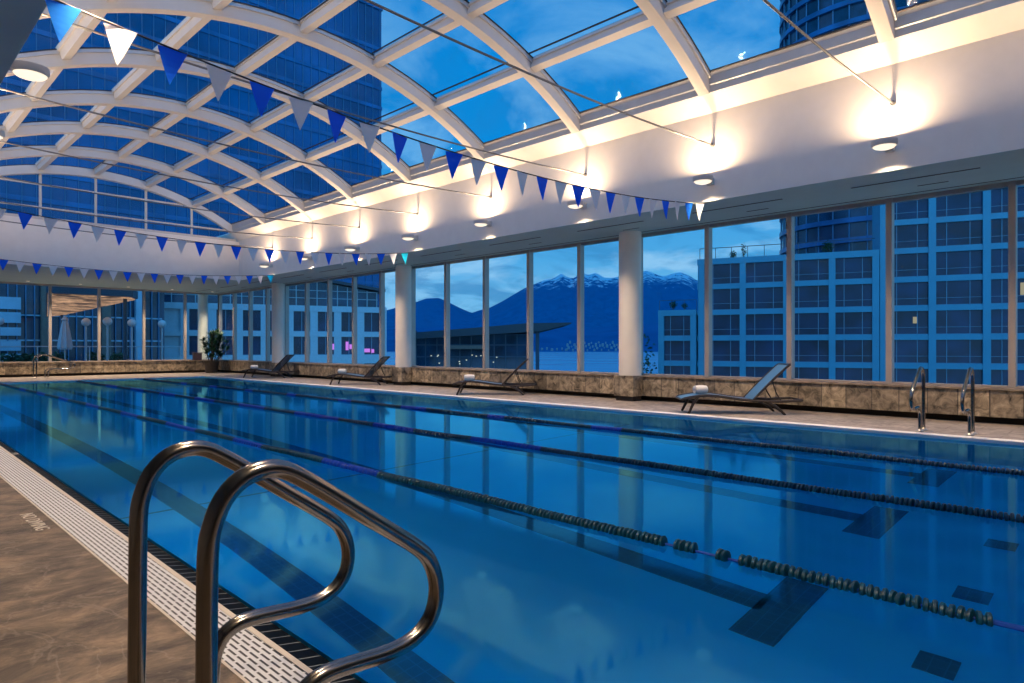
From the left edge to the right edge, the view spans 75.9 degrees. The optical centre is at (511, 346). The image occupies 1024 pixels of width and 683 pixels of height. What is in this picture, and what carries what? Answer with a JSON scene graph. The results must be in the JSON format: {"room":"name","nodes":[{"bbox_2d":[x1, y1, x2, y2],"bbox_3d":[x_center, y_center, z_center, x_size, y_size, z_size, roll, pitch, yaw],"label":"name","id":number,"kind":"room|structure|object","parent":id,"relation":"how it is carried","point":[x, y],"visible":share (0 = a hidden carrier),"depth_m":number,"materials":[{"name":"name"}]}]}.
{"room":"indoor swimming pool","nodes":[
{"label":"indoor swimming pool","id":0,"kind":"room"},
{"bbox_2d":[0,360,218,377],"bbox_3d":[-19.319,0.909,26.631,0.468,0.582,14.640,0,0,45],"label":"wall","id":1,"kind":"structure","parent":0,"point":[18,369],"depth_m":28.17,"materials":[{"name":"stone"}]},
{"bbox_2d":[0,281,51,362],"bbox_3d":[-19.593,-0.980,26.447,0.168,3.196,1.752,0,0,45],"label":"window","id":2,"kind":"structure","parent":1,"relation":"in","point":[48,285],"depth_m":26.98,"materials":[{"name":"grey metal"}]},
{"bbox_2d":[52,284,100,361],"bbox_3d":[-18.363,-0.980,27.694,0.168,3.196,1.752,0,0,45],"label":"window","id":3,"kind":"structure","parent":1,"relation":"in","point":[97,288],"depth_m":28.23,"materials":[{"name":"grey metal"}]},
{"bbox_2d":[101,287,144,360],"bbox_3d":[-17.133,-0.980,28.942,0.168,3.196,1.752,0,0,45],"label":"window","id":4,"kind":"structure","parent":1,"relation":"in","point":[142,290],"depth_m":29.45,"materials":[{"name":"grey metal"}]},
{"bbox_2d":[145,290,186,360],"bbox_3d":[-15.903,-0.980,30.189,0.168,3.196,1.752,0,0,45],"label":"window","id":5,"kind":"structure","parent":1,"relation":"in","point":[184,293],"depth_m":30.71,"materials":[{"name":"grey metal"}]},
{"bbox_2d":[192,352,201,359],"bbox_3d":[-14.848,0.438,30.986,0.163,0.360,0.420,0,0,45],"label":"storage box","id":6,"kind":"object","parent":1,"relation":"on","point":[195,355],"visible":1,"depth_m":30.91,"materials":[{"name":"brown"}]},
{"bbox_2d":[187,292,220,359],"bbox_3d":[-14.732,-0.980,31.377,0.168,3.196,1.584,0,0,45],"label":"window","id":7,"kind":"structure","parent":1,"relation":"in","point":[219,295],"depth_m":31.83,"materials":[{"name":"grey metal"}]},
{"bbox_2d":[0,215,238,279],"bbox_3d":[-14.064,-3.331,22.158,0.192,1.499,9.720,0,0,45],"label":"wall","id":8,"kind":"structure","parent":0,"point":[31,244],"depth_m":22.40,"materials":[{"name":"white paint"}]},
{"bbox_2d":[0,477,244,682],"bbox_3d":[-10.148,1.284,9.192,38.400,0.168,3.162,0,0,45],"label":"floor","id":9,"kind":"structure","parent":0,"point":[64,612],"depth_m":2.90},
{"bbox_2d":[20,513,49,530],"bbox_3d":[-3.279,1.198,4.511,0.586,0.003,0.080,0,0,45],"label":"depth marking","id":10,"kind":"object","parent":9,"relation":"on","point":[37,523],"visible":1,"depth_m":4.50,"materials":[{"name":"white paint"}]},
{"bbox_2d":[0,448,307,682],"bbox_3d":[-9.035,1.259,10.535,28.380,0.121,0.289,0,0,45],"label":"drain grate","id":11,"kind":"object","parent":9,"relation":"in","point":[246,653],"depth_m":3.40,"materials":[{"name":"plastic"}]},
{"bbox_2d":[0,446,329,682],"bbox_3d":[-9.031,1.258,10.539,28.380,0.124,0.325,0,0,45],"label":"trim","id":12,"kind":"structure","parent":9,"relation":"on","point":[251,629],"depth_m":3.38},
{"bbox_2d":[0,440,367,682],"bbox_3d":[-5.748,2.106,13.869,28.260,1.788,9.079,0,0,45],"label":"basin","id":13,"kind":"object","parent":9,"relation":"in","point":[307,644],"visible":0.01,"depth_m":3.29,"materials":[{"name":"tile"}]},
{"bbox_2d":[0,441,360,682],"bbox_3d":[-8.937,1.324,10.634,28.380,0.233,0.236,0,0,45],"label":"tiles","id":14,"kind":"structure","parent":13,"relation":"attached to","point":[307,656],"depth_m":3.24,"materials":[{"name":"tile"}]},
{"bbox_2d":[0,377,1023,682],"bbox_3d":[-5.751,1.236,13.866,28.260,0.001,9.088,0,0,45],"label":"water","id":15,"kind":"object","parent":13,"relation":"in","point":[528,598],"visible":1,"depth_m":4.26,"materials":[{"name":"liquid"}]},
{"bbox_2d":[0,383,1023,631],"bbox_3d":[-7.321,1.229,12.273,28.212,0.100,0.102,0,0,45],"label":"lane rope","id":16,"kind":"object","parent":15,"relation":"on","point":[970,614],"visible":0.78,"depth_m":4.16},
{"bbox_2d":[77,380,1023,522],"bbox_3d":[-5.745,1.228,13.872,28.213,0.098,0.101,0,0,45],"label":"lane rope","id":17,"kind":"object","parent":15,"relation":"on","point":[907,501],"visible":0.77,"depth_m":6.47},
{"bbox_2d":[143,378,1023,475],"bbox_3d":[-4.245,1.229,15.392,28.213,0.100,0.102,0,0,45],"label":"lane rope","id":18,"kind":"object","parent":15,"relation":"on","point":[776,446],"visible":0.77,"depth_m":8.81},
{"bbox_2d":[0,376,1023,445],"bbox_3d":[-5.725,1.250,13.977,28.500,0.116,9.252,0,0,45],"label":"coping","id":19,"kind":"object","parent":13,"relation":"on","point":[796,424],"visible":0.46,"depth_m":11.60},
{"bbox_2d":[127,440,354,682],"bbox_3d":[-0.823,0.737,2.054,0.115,0.926,0.753,0,0,45],"label":"grab rail","id":20,"kind":"object","parent":9,"relation":"on","point":[140,501],"visible":0.84,"depth_m":1.94,"materials":[{"name":"silver metal"}]},
{"bbox_2d":[195,459,443,682],"bbox_3d":[-0.476,0.737,1.722,0.115,0.926,0.753,0,0,45],"label":"grab rail","id":21,"kind":"object","parent":9,"relation":"on","point":[208,546],"visible":1,"depth_m":1.65,"materials":[{"name":"silver metal"}]},
{"bbox_2d":[0,0,1023,293],"bbox_3d":[-5.803,-2.653,13.599,38.400,0.185,15.060,0,0,45],"label":"ceiling","id":22,"kind":"structure","parent":0,"point":[18,18],"depth_m":12.69,"materials":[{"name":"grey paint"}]},
{"bbox_2d":[0,259,273,283],"bbox_3d":[-11.899,-2.284,19.987,0.064,0.581,9.724,0,0,45],"label":"pennant line","id":23,"kind":"object","parent":22,"relation":"hanging from","point":[3,262],"visible":1,"depth_m":20.09,"materials":[{"name":"white"}]},
{"bbox_2d":[0,207,407,265],"bbox_3d":[-6.216,-2.242,14.385,0.064,0.641,9.724,0,0,45],"label":"pennant line","id":24,"kind":"object","parent":22,"relation":"hanging from","point":[24,217],"visible":1,"depth_m":13.74,"materials":[{"name":"white"}]},
{"bbox_2d":[45,0,703,219],"bbox_3d":[0.003,-2.245,8.254,0.067,0.636,9.723,0,0,45],"label":"pennant line","id":25,"kind":"object","parent":22,"relation":"hanging from","point":[63,15],"visible":1,"depth_m":6.22,"materials":[{"name":"blue"}]},
{"bbox_2d":[493,237,540,244],"bbox_3d":[0.052,-2.587,16.025,1.728,0.029,0.048,0,0,45],"label":"ceiling vent","id":26,"kind":"object","parent":22,"relation":"in","point":[533,237],"depth_m":15.90,"materials":[{"name":"metal"}]},
{"bbox_2d":[577,221,642,231],"bbox_3d":[2.073,-2.587,14.033,1.728,0.029,0.048,0,0,45],"label":"ceiling vent","id":27,"kind":"object","parent":22,"relation":"in","point":[634,221],"depth_m":14.04,"materials":[{"name":"metal"}]},
{"bbox_2d":[693,199,781,213],"bbox_3d":[4.094,-2.587,12.040,1.728,0.029,0.048,0,0,45],"label":"ceiling vent","id":28,"kind":"object","parent":22,"relation":"in","point":[773,199],"depth_m":11.97,"materials":[{"name":"metal"}]},
{"bbox_2d":[851,167,979,188],"bbox_3d":[6.115,-2.587,10.048,1.728,0.029,0.048,0,0,45],"label":"ceiling vent","id":29,"kind":"object","parent":22,"relation":"in","point":[974,168],"depth_m":9.99,"materials":[{"name":"metal"}]},
{"bbox_2d":[0,372,1023,439],"bbox_3d":[-4.777,1.284,14.640,38.400,0.168,12.138,0,0,45],"label":"pool deck","id":30,"kind":"structure","parent":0,"point":[951,427],"depth_m":13.25,"materials":[{"name":"stone"}]},
{"bbox_2d":[32,354,71,377],"bbox_3d":[-18.161,0.737,25.934,0.115,0.926,1.324,0,0,45],"label":"grab rail","id":31,"kind":"object","parent":30,"relation":"on","point":[38,354],"visible":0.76,"depth_m":25.76,"materials":[{"name":"silver metal"}]},
{"bbox_2d":[34,354,74,378],"bbox_3d":[-17.665,0.737,25.411,0.115,0.926,1.324,0,0,45],"label":"grab rail","id":32,"kind":"object","parent":30,"relation":"on","point":[42,354],"visible":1,"depth_m":25.37,"materials":[{"name":"silver metal"}]},
{"bbox_2d":[203,361,219,372],"bbox_3d":[-13.937,0.924,30.475,0.684,0.552,0.684,0,0,45],"label":"pot","id":33,"kind":"object","parent":30,"relation":"on","point":[210,366],"depth_m":30.23,"materials":[{"name":"ceramic"}]},
{"bbox_2d":[195,328,232,372],"bbox_3d":[-13.804,0.124,30.641,1.863,2.151,1.878,0,0,45],"label":"dracaena","id":34,"kind":"object","parent":30,"relation":"on","point":[211,366],"visible":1,"depth_m":30.39,"materials":[{"name":"plant"}]},
{"bbox_2d":[241,354,298,377],"bbox_3d":[-9.447,0.754,25.685,2.126,0.922,0.691,0,0,6],"label":"sun lounger","id":35,"kind":"object","parent":30,"relation":"on","point":[278,367],"visible":0.97,"depth_m":25.54,"materials":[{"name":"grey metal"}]},
{"bbox_2d":[269,283,284,376],"bbox_3d":[-9.553,-0.701,26.836,0.516,3.802,0.516,0,0,45],"label":"column","id":36,"kind":"structure","parent":30,"relation":"on","point":[278,289],"depth_m":26.62,"materials":[{"name":"beige paint"}]},
{"bbox_2d":[326,356,391,384],"bbox_3d":[-4.823,0.754,21.102,2.126,0.922,0.691,0,0,9],"label":"sun lounger","id":37,"kind":"object","parent":30,"relation":"on","point":[369,374],"visible":0.96,"depth_m":20.94,"materials":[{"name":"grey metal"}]},
{"bbox_2d":[338,369,346,373],"bbox_3d":[-5.475,0.778,21.201,0.268,0.158,0.158,0,0,11],"label":"rolled towel","id":38,"kind":"object","parent":37,"relation":"on","point":[342,371],"visible":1,"depth_m":21.14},
{"bbox_2d":[392,265,410,384],"bbox_3d":[-3.444,-0.701,20.812,0.516,3.802,0.516,0,0,45],"label":"column","id":39,"kind":"structure","parent":30,"relation":"on","point":[401,373],"depth_m":20.60,"materials":[{"name":"beige paint"}]},
{"bbox_2d":[452,358,536,394],"bbox_3d":[-0.432,0.754,16.735,2.126,0.922,0.691,0,0,3],"label":"sun lounger","id":40,"kind":"object","parent":30,"relation":"on","point":[516,386],"visible":0.98,"depth_m":16.44,"materials":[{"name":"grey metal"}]},
{"bbox_2d":[464,374,474,380],"bbox_3d":[-1.091,0.778,16.773,0.268,0.158,0.158,0,0,-6],"label":"rolled towel","id":41,"kind":"object","parent":40,"relation":"on","point":[468,377],"visible":1,"depth_m":16.71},
{"bbox_2d":[614,231,642,400],"bbox_3d":[2.657,-0.701,14.796,0.516,3.802,0.516,0,0,45],"label":"column","id":42,"kind":"structure","parent":30,"relation":"on","point":[628,385],"depth_m":14.58,"materials":[{"name":"beige paint"}]},
{"bbox_2d":[675,363,803,414],"bbox_3d":[4.108,0.754,11.978,2.126,0.922,0.691,0,0,5],"label":"sun lounger","id":43,"kind":"object","parent":30,"relation":"on","point":[752,395],"visible":0.96,"depth_m":11.80,"materials":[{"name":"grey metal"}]},
{"bbox_2d":[693,385,707,393],"bbox_3d":[3.451,0.778,12.033,0.268,0.158,0.158,0,0,-20],"label":"rolled towel","id":44,"kind":"object","parent":43,"relation":"on","point":[699,389],"visible":1,"depth_m":11.98,"materials":[{"name":"fabric"}]},
{"bbox_2d":[909,366,927,431],"bbox_3d":[5.708,0.737,9.242,0.115,0.926,0.753,0,0,45],"label":"grab rail","id":45,"kind":"object","parent":30,"relation":"on","point":[921,414],"visible":1,"depth_m":9.30,"materials":[{"name":"silver metal"}]},
{"bbox_2d":[960,367,977,435],"bbox_3d":[6.127,0.737,8.829,0.115,0.926,0.753,0,0,45],"label":"grab rail","id":46,"kind":"object","parent":30,"relation":"on","point":[970,372],"visible":1,"depth_m":8.89,"materials":[{"name":"silver metal"}]},
{"bbox_2d":[217,0,1023,279],"bbox_3d":[-2.243,-3.511,17.210,38.400,1.859,0.504,0,0,45],"label":"wall","id":47,"kind":"structure","parent":0,"point":[956,87],"depth_m":11.21,"materials":[{"name":"white paint"}]},
{"bbox_2d":[259,263,272,267],"bbox_3d":[-8.771,-2.904,23.399,0.341,0.156,0.470,0,0,45],"label":"wall lamp","id":48,"kind":"object","parent":47,"relation":"attached to","point":[264,265],"visible":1,"depth_m":23.25,"materials":[{"name":"white glass"}]},
{"bbox_2d":[302,255,311,259],"bbox_3d":[-6.750,-2.904,21.407,0.341,0.156,0.470,0,0,45],"label":"wall lamp","id":49,"kind":"object","parent":47,"relation":"attached to","point":[304,257],"visible":0.67,"depth_m":21.31,"materials":[{"name":"white glass"}]},
{"bbox_2d":[344,246,359,250],"bbox_3d":[-4.729,-2.904,19.415,0.341,0.156,0.470,0,0,45],"label":"wall lamp","id":50,"kind":"object","parent":47,"relation":"attached to","point":[347,248],"visible":1,"depth_m":19.27,"materials":[{"name":"white glass"}]},
{"bbox_2d":[401,234,417,239],"bbox_3d":[-2.708,-2.904,17.422,0.341,0.156,0.470,0,0,45],"label":"wall lamp","id":51,"kind":"object","parent":47,"relation":"attached to","point":[404,236],"visible":1,"depth_m":17.28,"materials":[{"name":"grey ceramic"}]},
{"bbox_2d":[473,219,491,226],"bbox_3d":[-0.687,-2.904,15.429,0.341,0.156,0.470,0,0,45],"label":"wall lamp","id":52,"kind":"object","parent":47,"relation":"attached to","point":[480,222],"visible":1,"depth_m":15.29,"materials":[{"name":"grey ceramic"}]},
{"bbox_2d":[567,200,585,208],"bbox_3d":[1.334,-2.904,13.437,0.341,0.156,0.470,0,0,45],"label":"wall lamp","id":53,"kind":"object","parent":47,"relation":"attached to","point":[572,204],"visible":0.85,"depth_m":13.30,"materials":[{"name":"grey ceramic"}]},
{"bbox_2d":[693,174,713,185],"bbox_3d":[3.355,-2.904,11.444,0.341,0.156,0.470,0,0,45],"label":"wall lamp","id":54,"kind":"object","parent":47,"relation":"attached to","point":[702,179],"visible":1,"depth_m":11.30,"materials":[{"name":"grey ceramic"}]},
{"bbox_2d":[871,137,897,151],"bbox_3d":[5.376,-2.904,9.452,0.341,0.156,0.470,0,0,45],"label":"wall lamp","id":55,"kind":"object","parent":47,"relation":"attached to","point":[888,144],"visible":1,"depth_m":9.31,"materials":[{"name":"grey ceramic"}]},
{"bbox_2d":[218,360,1023,424],"bbox_3d":[-0.678,0.918,18.540,38.040,0.564,0.444,0,0,45],"label":"wall","id":56,"kind":"structure","parent":0,"point":[992,404],"depth_m":13.11,"materials":[{"name":"stone"}]},
{"bbox_2d":[218,292,232,360],"bbox_3d":[-13.608,-0.971,31.364,1.716,3.214,0.168,0,0,45],"label":"window","id":57,"kind":"structure","parent":56,"relation":"in","point":[229,292],"depth_m":31.93,"materials":[{"name":"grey metal"}]},
{"bbox_2d":[233,290,247,360],"bbox_3d":[-12.386,-0.971,30.159,1.716,3.214,0.168,0,0,45],"label":"window","id":58,"kind":"structure","parent":56,"relation":"in","point":[236,292],"depth_m":30.67,"materials":[{"name":"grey metal"}]},
{"bbox_2d":[248,287,265,361],"bbox_3d":[-11.164,-0.971,28.954,1.716,3.214,0.168,0,0,45],"label":"window","id":59,"kind":"structure","parent":56,"relation":"in","point":[250,291],"depth_m":29.49,"materials":[{"name":"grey metal"}]},
{"bbox_2d":[266,286,271,361],"bbox_3d":[-9.942,-0.971,27.749,1.716,3.214,0.168,0,0,45],"label":"window","id":60,"kind":"structure","parent":56,"relation":"in","point":[267,288],"depth_m":28.25,"materials":[{"name":"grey metal"}]},
{"bbox_2d":[285,282,304,362],"bbox_3d":[-8.720,-0.971,26.545,1.716,3.214,0.168,0,0,45],"label":"window","id":61,"kind":"structure","parent":56,"relation":"in","point":[299,283],"depth_m":27.05,"materials":[{"name":"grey metal"}]},
{"bbox_2d":[305,279,326,363],"bbox_3d":[-7.498,-0.971,25.340,1.716,3.214,0.168,0,0,45],"label":"window","id":62,"kind":"structure","parent":56,"relation":"in","point":[307,283],"depth_m":25.86,"materials":[{"name":"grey metal"}]},
{"bbox_2d":[327,275,351,364],"bbox_3d":[-6.276,-0.971,24.135,1.716,3.214,0.168,0,0,45],"label":"window","id":63,"kind":"structure","parent":56,"relation":"in","point":[329,280],"depth_m":24.66,"materials":[{"name":"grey metal"}]},
{"bbox_2d":[352,271,378,365],"bbox_3d":[-5.054,-0.971,22.930,1.716,3.214,0.168,0,0,45],"label":"window","id":64,"kind":"structure","parent":56,"relation":"in","point":[354,277],"depth_m":23.44,"materials":[{"name":"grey metal"}]},
{"bbox_2d":[379,269,394,365],"bbox_3d":[-3.832,-0.971,21.726,1.716,3.214,0.168,0,0,45],"label":"window","id":65,"kind":"structure","parent":56,"relation":"in","point":[381,273],"depth_m":22.25,"materials":[{"name":"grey metal"}]},
{"bbox_2d":[411,262,443,367],"bbox_3d":[-2.610,-0.971,20.521,1.716,3.214,0.168,0,0,45],"label":"window","id":66,"kind":"structure","parent":56,"relation":"in","point":[413,268],"depth_m":21.02,"materials":[{"name":"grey metal"}]},
{"bbox_2d":[444,256,482,368],"bbox_3d":[-1.388,-0.971,19.316,1.716,3.214,0.168,0,0,45],"label":"window","id":67,"kind":"structure","parent":56,"relation":"in","point":[446,264],"depth_m":19.84,"materials":[{"name":"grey metal"}]},
{"bbox_2d":[483,250,526,370],"bbox_3d":[-0.166,-0.971,18.111,1.716,3.214,0.168,0,0,45],"label":"window","id":68,"kind":"structure","parent":56,"relation":"in","point":[485,258],"depth_m":18.62,"materials":[{"name":"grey metal"}]},
{"bbox_2d":[527,243,576,372],"bbox_3d":[1.056,-0.971,16.906,1.716,3.214,0.168,0,0,45],"label":"window","id":69,"kind":"structure","parent":56,"relation":"in","point":[529,252],"depth_m":17.42,"materials":[{"name":"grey metal"}]},
{"bbox_2d":[577,237,618,373],"bbox_3d":[2.278,-0.971,15.701,1.716,3.214,0.168,0,0,45],"label":"window","id":70,"kind":"structure","parent":56,"relation":"in","point":[580,246],"depth_m":16.21,"materials":[{"name":"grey metal"}]},
{"bbox_2d":[642,225,704,376],"bbox_3d":[3.500,-0.971,14.497,1.716,3.214,0.168,0,0,45],"label":"window","id":71,"kind":"structure","parent":56,"relation":"in","point":[701,227],"depth_m":14.58,"materials":[{"name":"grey metal"}]},
{"bbox_2d":[705,213,785,379],"bbox_3d":[4.721,-0.971,13.292,1.716,3.214,0.168,0,0,45],"label":"window","id":72,"kind":"structure","parent":56,"relation":"in","point":[708,227],"depth_m":13.78,"materials":[{"name":"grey metal"}]},
{"bbox_2d":[786,199,885,382],"bbox_3d":[5.944,-0.971,12.087,1.716,3.214,0.168,0,0,45],"label":"window","id":73,"kind":"structure","parent":56,"relation":"in","point":[790,217],"depth_m":12.59,"materials":[{"name":"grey metal"}]},
{"bbox_2d":[886,182,1007,387],"bbox_3d":[7.165,-0.971,10.882,1.716,3.214,0.168,0,0,45],"label":"window","id":74,"kind":"structure","parent":56,"relation":"in","point":[890,202],"depth_m":11.37,"materials":[{"name":"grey metal"}]},
{"bbox_2d":[1008,180,1023,387],"bbox_3d":[8.387,-0.971,9.678,1.716,3.214,0.168,0,0,45],"label":"window","id":75,"kind":"structure","parent":56,"relation":"in","point":[1012,185],"depth_m":10.19,"materials":[{"name":"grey metal"}]},
{"bbox_3d":[-8.949,-3.511,10.408,38.400,1.859,0.504,0,0,45],"label":"wall","id":76,"kind":"structure","parent":0,"visible":0},
{"bbox_2d":[0,129,4,138],"bbox_3d":[-7.147,-2.904,8.877,0.341,0.156,0.470,0,0,45],"label":"wall lamp","id":77,"kind":"object","parent":76,"relation":"attached to","point":[2,133],"visible":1,"depth_m":8.96,"materials":[{"name":"white glass"}]},
{"bbox_2d":[9,60,49,81],"bbox_3d":[-5.126,-2.904,6.885,0.341,0.156,0.470,0,0,45],"label":"wall lamp","id":78,"kind":"object","parent":76,"relation":"attached to","point":[27,70],"visible":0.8,"depth_m":6.84,"materials":[{"name":"white glass"}]},
{"bbox_3d":[6.281,-4.261,2.098,0.192,3.359,9.720,0,0,45],"label":"wall","id":79,"kind":"structure","parent":0,"visible":0},
{"bbox_2d":[0,0,1020,248],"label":"roof frame","id":80,"kind":"structure","parent":79,"relation":"in","point":[886,23],"depth_m":13.10,"materials":[{"name":"white metal"}]},
{"label":"outside","id":81,"kind":"structure","parent":0,"visible":0},
{"bbox_2d":[387,324,657,351],"bbox_3d":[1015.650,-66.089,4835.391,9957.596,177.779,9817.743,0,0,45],"label":"hill","id":82,"kind":"structure","parent":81,"point":[558,338],"depth_m":3784.73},
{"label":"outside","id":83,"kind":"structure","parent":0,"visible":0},
{"bbox_2d":[387,352,657,373],"bbox_3d":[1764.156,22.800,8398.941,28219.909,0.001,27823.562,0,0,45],"label":"sea","id":84,"kind":"structure","parent":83,"point":[559,361],"depth_m":1033.17,"materials":[{"name":"liquid"}]},
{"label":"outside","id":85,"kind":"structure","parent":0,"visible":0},
{"bbox_2d":[643,334,656,373],"bbox_3d":[15.970,4.292,77.454,2.000,11.816,2.174,0,0,45],"label":"shrub","id":86,"kind":"object","parent":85,"point":[647,362],"visible":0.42,"depth_m":77.32,"materials":[{"name":"green plant"}]},
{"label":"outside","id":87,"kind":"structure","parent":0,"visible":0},
{"bbox_3d":[-33.536,1.536,35.593,31.860,0.528,37.200,0,0,45],"label":"floor","id":88,"kind":"structure","parent":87,"visible":0},
{"bbox_2d":[0,353,19,361],"bbox_3d":[-28.509,0.776,37.244,0.967,0.993,1.018,0,0,45],"label":"shrub","id":89,"kind":"object","parent":88,"relation":"on","point":[14,356],"visible":0.72,"depth_m":37.17,"materials":[{"name":"green plant"}]},
{"bbox_2d":[15,353,32,361],"bbox_3d":[-29.446,0.789,39.563,1.124,0.967,1.169,0,0,45],"label":"shrub","id":90,"kind":"object","parent":88,"relation":"on","point":[25,358],"visible":0.59,"depth_m":39.45,"materials":[{"name":"green plant"}]},
{"bbox_2d":[29,352,47,361],"bbox_3d":[-26.749,0.770,37.227,1.085,1.005,1.062,0,0,45],"label":"shrub","id":91,"kind":"object","parent":88,"relation":"on","point":[45,358],"visible":0.55,"depth_m":37.07,"materials":[{"name":"green plant"}]},
{"bbox_2d":[52,351,67,360],"bbox_3d":[-26.575,0.750,38.385,1.101,1.045,1.131,0,0,45],"label":"shrub","id":92,"kind":"object","parent":88,"relation":"on","point":[55,352],"visible":0.43,"depth_m":38.29,"materials":[{"name":"green plant"}]},
{"bbox_2d":[57,316,72,359],"bbox_3d":[-23.266,-0.180,34.196,0.720,2.904,0.720,0,0,45],"label":"parasol","id":93,"kind":"object","parent":88,"relation":"on","point":[64,343],"visible":0.77,"depth_m":34.05,"materials":[{"name":"fabric"}]},
{"bbox_2d":[81,318,90,360],"bbox_3d":[-22.873,-0.141,35.276,0.437,2.826,0.444,0,0,45],"label":"globe lamp","id":94,"kind":"object","parent":88,"relation":"on","point":[85,322],"visible":0.87,"depth_m":35.22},
{"bbox_2d":[0,346,180,360],"bbox_3d":[-29.578,0.609,30.848,0.060,1.326,26.448,0,0,45],"label":"glass balustrade","id":95,"kind":"object","parent":88,"relation":"on","point":[0,346],"visible":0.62,"depth_m":37.31,"materials":[{"name":"glass"}]},
{"bbox_2d":[46,286,137,359],"bbox_3d":[-29.192,-0.774,41.519,28.275,4.092,5.394,0,0,45],"label":"canopy","id":96,"kind":"object","parent":88,"relation":"on","point":[65,300],"visible":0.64,"depth_m":33.02,"materials":[{"name":"wood"}]},
{"bbox_2d":[84,351,104,360],"bbox_3d":[-25.111,0.762,39.595,1.209,1.020,1.164,0,0,45],"label":"shrub","id":97,"kind":"object","parent":88,"relation":"on","point":[92,354],"visible":0.56,"depth_m":39.35,"materials":[{"name":"green plant"}]},
{"bbox_2d":[103,317,111,360],"bbox_3d":[-21.053,-0.141,34.196,0.437,2.826,0.444,0,0,45],"label":"globe lamp","id":98,"kind":"object","parent":88,"relation":"on","point":[107,321],"visible":0.86,"depth_m":34.16,"materials":[{"name":"metal"}]},
{"bbox_2d":[109,352,128,359],"bbox_3d":[-23.736,0.787,39.570,1.112,0.971,1.224,0,0,45],"label":"shrub","id":99,"kind":"object","parent":88,"relation":"on","point":[119,356],"visible":0.58,"depth_m":39.41,"materials":[{"name":"green plant"}]},
{"bbox_2d":[127,319,136,359],"bbox_3d":[-20.958,-0.141,36.235,0.437,2.826,0.444,0,0,45],"label":"globe lamp","id":100,"kind":"object","parent":88,"relation":"on","point":[131,322],"visible":0.85,"depth_m":36.18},
{"bbox_2d":[158,320,165,359],"bbox_3d":[-20.134,-0.141,37.795,0.437,2.826,0.444,0,0,45],"label":"globe lamp","id":101,"kind":"object","parent":88,"relation":"on","point":[161,323],"visible":0.77,"depth_m":37.74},
{"bbox_2d":[198,294,207,358],"bbox_3d":[-14.973,-0.401,31.817,0.456,4.402,0.456,0,0,45],"label":"column","id":102,"kind":"structure","parent":88,"relation":"on","point":[202,299],"depth_m":31.62,"materials":[{"name":"beige paint"}]},
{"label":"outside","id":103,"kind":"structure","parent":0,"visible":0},
{"label":"ground","id":104,"kind":"structure","parent":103,"visible":0},
{"bbox_2d":[0,0,382,306],"bbox_3d":[-66.404,-15.600,66.735,20.760,72.000,112.440,0,0,45],"label":"glass tower","id":105,"kind":"structure","parent":104,"relation":"on","point":[300,66],"depth_m":81.12,"materials":[{"name":"glass"}]},
{"bbox_2d":[164,280,386,364],"bbox_3d":[-26.419,5.280,73.895,23.220,30.240,7.440,0,0,-24],"label":"building","id":106,"kind":"structure","parent":104,"relation":"on","point":[367,296],"depth_m":71.89,"materials":[{"name":"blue glass"}]},
{"bbox_2d":[416,322,570,369],"bbox_3d":[-3.216,8.430,102.471,23.520,23.940,15.840,0,0,0],"label":"building","id":107,"kind":"structure","parent":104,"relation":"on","point":[507,343],"depth_m":96.48,"materials":[{"name":"metal"}]},
{"bbox_2d":[658,299,697,374],"bbox_3d":[21.397,7.424,81.532,4.464,25.951,9.636,0,0,25],"label":"block","id":108,"kind":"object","parent":104,"relation":"on","point":[677,329],"visible":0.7,"depth_m":77.44,"materials":[{"name":"blue concrete"}]},
{"bbox_2d":[669,301,677,309],"bbox_3d":[19.319,-4.951,78.570,1.050,1.118,1.040,0,0,45],"label":"shrub","id":109,"kind":"object","parent":108,"relation":"on","point":[671,303],"visible":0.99,"depth_m":78.47,"materials":[{"name":"green plant"}]},
{"bbox_2d":[697,238,879,380],"bbox_3d":[31.895,4.482,76.644,18.504,31.836,9.636,0,0,25],"label":"building","id":110,"kind":"structure","parent":104,"relation":"on","point":[837,293],"depth_m":71.98,"materials":[{"name":"blue concrete"}]},
{"bbox_2d":[741,242,746,256],"bbox_3d":[26.492,-10.910,75.106,0.742,2.140,0.696,0,0,45],"label":"shrub","id":111,"kind":"object","parent":110,"relation":"on","point":[742,249],"visible":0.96,"depth_m":75.06,"materials":[{"name":"green plant"}]},
{"bbox_2d":[821,239,833,251],"bbox_3d":[34.492,-10.838,71.755,1.328,1.995,1.421,0,0,45],"label":"shrub","id":112,"kind":"object","parent":110,"relation":"on","point":[826,247],"visible":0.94,"depth_m":71.66,"materials":[{"name":"green plant"}]},
{"bbox_2d":[779,0,927,254],"bbox_3d":[67.710,-28.800,110.386,43.200,98.400,31.200,0,0,5],"label":"curved tower","id":113,"kind":"structure","parent":104,"relation":"on","point":[814,17],"depth_m":103.40,"materials":[{"name":"blue glass"}]},
{"bbox_2d":[872,185,1023,385],"bbox_3d":[53.439,-3.900,67.277,28.368,48.600,10.836,0,0,25],"label":"apartment building","id":114,"kind":"structure","parent":104,"relation":"on","point":[951,252],"depth_m":66.00,"materials":[{"name":"glass"}]},
{"bbox_2d":[1020,282,1023,294],"bbox_3d":[49.595,-5.640,63.513,0.720,1.200,0.048,0,0,25],"label":"window light","id":115,"kind":"object","parent":114,"relation":"attached to","point":[1021,283],"depth_m":63.61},
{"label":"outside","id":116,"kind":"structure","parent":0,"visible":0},
{"bbox_2d":[387,271,697,329],"bbox_3d":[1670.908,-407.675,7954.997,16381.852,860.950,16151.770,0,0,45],"label":"mountain","id":117,"kind":"structure","parent":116,"point":[555,299],"depth_m":6296.58},
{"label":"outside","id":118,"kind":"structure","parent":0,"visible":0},
{"bbox_2d":[0,283,163,360],"bbox_3d":[-50.137,-2.460,52.298,15.240,9.720,37.680,0,0,45],"label":"podium building","id":119,"kind":"structure","parent":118,"point":[22,307],"depth_m":55.50,"materials":[{"name":"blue glass"}]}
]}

